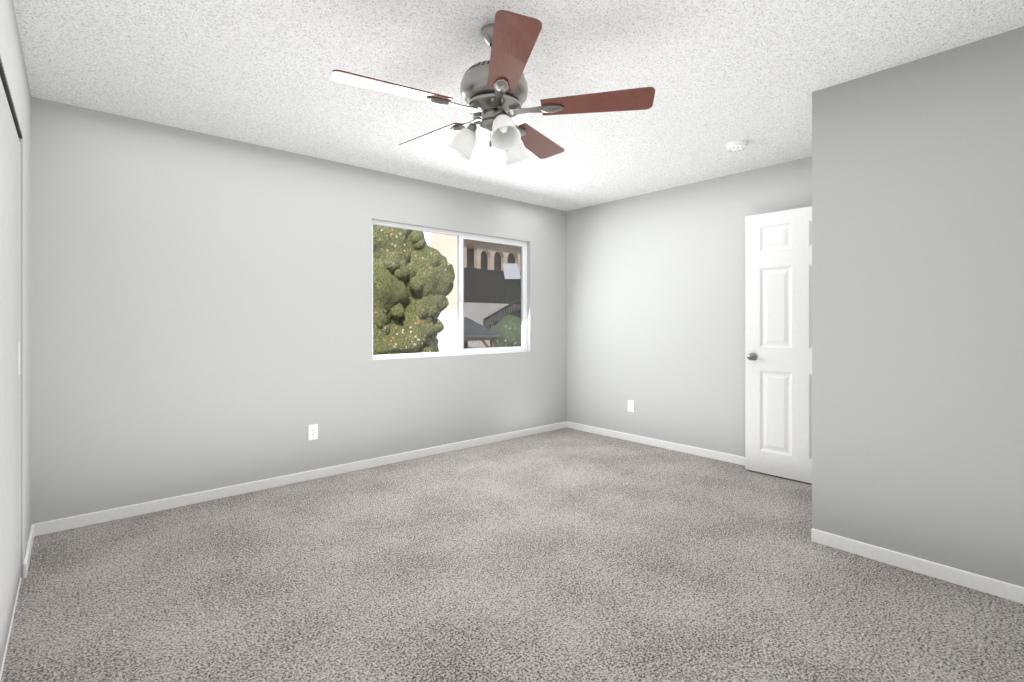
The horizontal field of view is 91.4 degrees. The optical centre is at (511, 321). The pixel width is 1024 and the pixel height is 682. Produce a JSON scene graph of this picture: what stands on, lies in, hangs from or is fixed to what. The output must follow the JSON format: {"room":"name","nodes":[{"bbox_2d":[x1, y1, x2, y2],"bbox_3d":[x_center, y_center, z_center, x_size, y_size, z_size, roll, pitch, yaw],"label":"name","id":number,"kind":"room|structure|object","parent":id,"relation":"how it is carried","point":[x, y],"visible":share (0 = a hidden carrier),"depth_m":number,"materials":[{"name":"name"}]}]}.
{"room":"empty bedroom","nodes":[
{"label":"empty bedroom","id":0,"kind":"room"},
{"bbox_2d":[0,0,30,578],"bbox_3d":[-1.214,-0.030,1.024,0.120,2.440,4.540,0,0,-41],"label":"wall","id":1,"kind":"structure","parent":0,"point":[12,60],"depth_m":2.35,"materials":[{"name":"paint"}]},
{"bbox_2d":[0,59,21,681],"bbox_3d":[-1.008,0.165,0.814,0.083,2.048,3.913,0,0,-41],"label":"closet door","id":2,"kind":"structure","parent":1,"relation":"in","point":[10,136],"depth_m":1.92,"materials":[{"name":"metal"}]},
{"bbox_2d":[23,523,38,577],"bbox_3d":[-2.448,1.155,2.532,0.013,0.070,0.565,0,0,-41],"label":"baseboard","id":3,"kind":"structure","parent":1,"relation":"attached to","point":[34,530],"depth_m":2.53,"materials":[{"name":"white wood"}]},
{"bbox_2d":[31,97,566,523],"bbox_3d":[-1.373,-0.030,4.002,5.410,2.440,0.150,0,0,-41],"label":"wall","id":4,"kind":"structure","parent":0,"point":[201,311],"depth_m":3.40,"materials":[{"name":"paint"}]},
{"bbox_2d":[39,421,566,535],"bbox_3d":[-1.017,1.155,4.204,4.368,0.070,0.016,0,0,-41],"label":"baseboard","id":5,"kind":"structure","parent":4,"relation":"attached to","point":[67,523],"depth_m":3.53,"materials":[{"name":"white wood"}]},
{"bbox_2d":[308,424,317,439],"bbox_3d":[-1.504,0.833,3.783,0.070,0.115,0.007,0,0,-41],"label":"electrical outlet","id":6,"kind":"object","parent":4,"relation":"attached to","point":[313,432],"visible":1,"depth_m":3.78,"materials":[{"name":"white plastic"}]},
{"bbox_2d":[372,220,526,358],"bbox_3d":[-0.522,-0.270,4.738,1.780,1.160,0.051,0,0,-41],"label":"window","id":7,"kind":"structure","parent":4,"relation":"in","point":[461,237],"depth_m":4.92,"materials":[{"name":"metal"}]},
{"bbox_2d":[1,428,1023,681],"bbox_3d":[0.163,1.250,2.250,5.410,0.120,4.810,0,0,-41],"label":"floor","id":8,"kind":"structure","parent":0,"point":[565,554],"depth_m":2.23,"materials":[{"name":"grey carpet"}]},
{"bbox_2d":[13,0,1023,210],"bbox_3d":[0.163,-1.310,2.250,5.410,0.120,4.810,0,0,-41],"label":"ceiling","id":9,"kind":"structure","parent":0,"point":[718,75],"depth_m":2.48,"materials":[{"name":"white paint"}]},
{"bbox_2d":[329,10,654,164],"bbox_3d":[-0.109,-0.977,2.171,1.292,0.547,1.256,0,0,-41],"label":"ceiling fan","id":10,"kind":"object","parent":9,"relation":"hanging from","point":[494,91],"visible":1,"depth_m":2.05,"materials":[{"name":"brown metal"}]},
{"bbox_2d":[726,140,746,151],"bbox_3d":[1.578,-1.230,3.510,0.136,0.040,0.136,0,0,-41],"label":"smoke detector","id":11,"kind":"object","parent":9,"relation":"attached to","point":[735,146],"visible":1,"depth_m":3.47,"materials":[{"name":"white plastic"}]},
{"bbox_2d":[567,156,811,456],"bbox_3d":[2.201,-0.030,3.937,0.120,2.440,4.660,0,0,-41],"label":"wall","id":12,"kind":"structure","parent":0,"point":[656,307],"depth_m":4.68,"materials":[{"name":"paint"}]},
{"bbox_2d":[628,400,633,411],"bbox_3d":[1.187,0.840,4.997,0.007,0.115,0.070,0,0,-41],"label":"electrical outlet","id":13,"kind":"object","parent":12,"relation":"attached to","point":[630,405],"visible":1,"depth_m":4.99,"materials":[{"name":"white plastic"}]},
{"bbox_2d":[567,421,744,465],"bbox_3d":[1.575,1.155,4.551,0.013,0.070,2.830,0,0,-41],"label":"baseboard","id":14,"kind":"structure","parent":12,"relation":"attached to","point":[740,460],"depth_m":4.71,"materials":[{"name":"white wood"}]},
{"bbox_2d":[745,206,811,483],"bbox_3d":[2.149,0.167,3.712,0.165,2.022,0.813,0,0,-41],"label":"door","id":15,"kind":"structure","parent":12,"relation":"in","point":[778,343],"depth_m":3.81,"materials":[{"name":"white wood"}]},
{"bbox_2d":[812,26,1023,586],"bbox_3d":[2.227,-0.030,2.131,0.120,2.440,1.670,0,0,-41],"label":"wall","id":16,"kind":"structure","parent":0,"point":[917,308],"depth_m":2.36,"materials":[{"name":"paint"}]},
{"bbox_2d":[811,528,1023,603],"bbox_3d":[2.166,1.155,2.098,0.016,0.070,1.640,0,0,-41],"label":"baseboard","id":17,"kind":"structure","parent":16,"relation":"attached to","point":[995,587],"depth_m":2.35,"materials":[{"name":"white wood"}]},
{"label":"outside","id":18,"kind":"structure","parent":0,"visible":0},
{"bbox_2d":[464,303,519,348],"bbox_3d":[-13.566,0.525,30.654,70.000,2.530,56.010,0,0,-41],"label":"ground","id":19,"kind":"structure","parent":18,"point":[475,310],"depth_m":19.75,"materials":[{"name":"grey concrete"}]},
{"bbox_2d":[373,225,454,354],"bbox_3d":[-1.805,-0.273,6.552,2.063,3.536,1.386,0,0,-41],"label":"tree","id":20,"kind":"object","parent":19,"relation":"on","point":[405,289],"depth_m":6.28,"materials":[{"name":"green plant"}]},
{"bbox_2d":[423,232,463,351],"bbox_3d":[-4.383,-1.660,11.433,4.478,6.300,5.025,0,0,-41],"label":"house","id":21,"kind":"structure","parent":19,"relation":"on","point":[432,241],"depth_m":10.79,"materials":[{"name":"white"}]},
{"bbox_2d":[464,317,500,348],"bbox_3d":[-1.609,0.378,15.510,1.849,1.088,1.750,0,0,-41],"label":"gazebo","id":22,"kind":"object","parent":19,"relation":"on","point":[481,330],"depth_m":15.39,"materials":[{"name":"grey"}]},
{"bbox_2d":[464,239,520,304],"bbox_3d":[-0.946,-2.875,24.900,5.456,4.309,2.700,0,0,-41],"label":"arcade","id":23,"kind":"object","parent":19,"relation":"on","point":[494,255],"depth_m":24.32,"materials":[{"name":"beige stone"}]},
{"bbox_2d":[464,268,520,303],"bbox_3d":[-0.269,-1.467,21.079,4.940,1.393,0.060,0,0,-41],"label":"fence","id":24,"kind":"object","parent":19,"relation":"on","point":[487,289],"depth_m":20.47,"materials":[{"name":"black metal"}]},
{"bbox_2d":[503,264,520,278],"bbox_3d":[0.007,-2.146,21.168,1.041,0.699,0.030,0,0,-41],"label":"board","id":25,"kind":"object","parent":24,"relation":"attached to","point":[510,275],"depth_m":21.12,"materials":[{"name":"white"}]},
{"bbox_2d":[473,298,520,344],"bbox_3d":[-0.527,-0.073,20.055,2.315,1.925,0.340,0,0,-41],"label":"stair rail","id":26,"kind":"object","parent":19,"relation":"on","point":[494,316],"depth_m":19.93,"materials":[{"name":"black metal"}]},
{"bbox_2d":[491,315,520,346],"bbox_3d":[0.314,0.423,17.105,2.669,1.337,1.415,0,0,-41],"label":"bush","id":27,"kind":"object","parent":19,"relation":"on","point":[506,335],"depth_m":16.22,"materials":[{"name":"green plant"}]}
]}

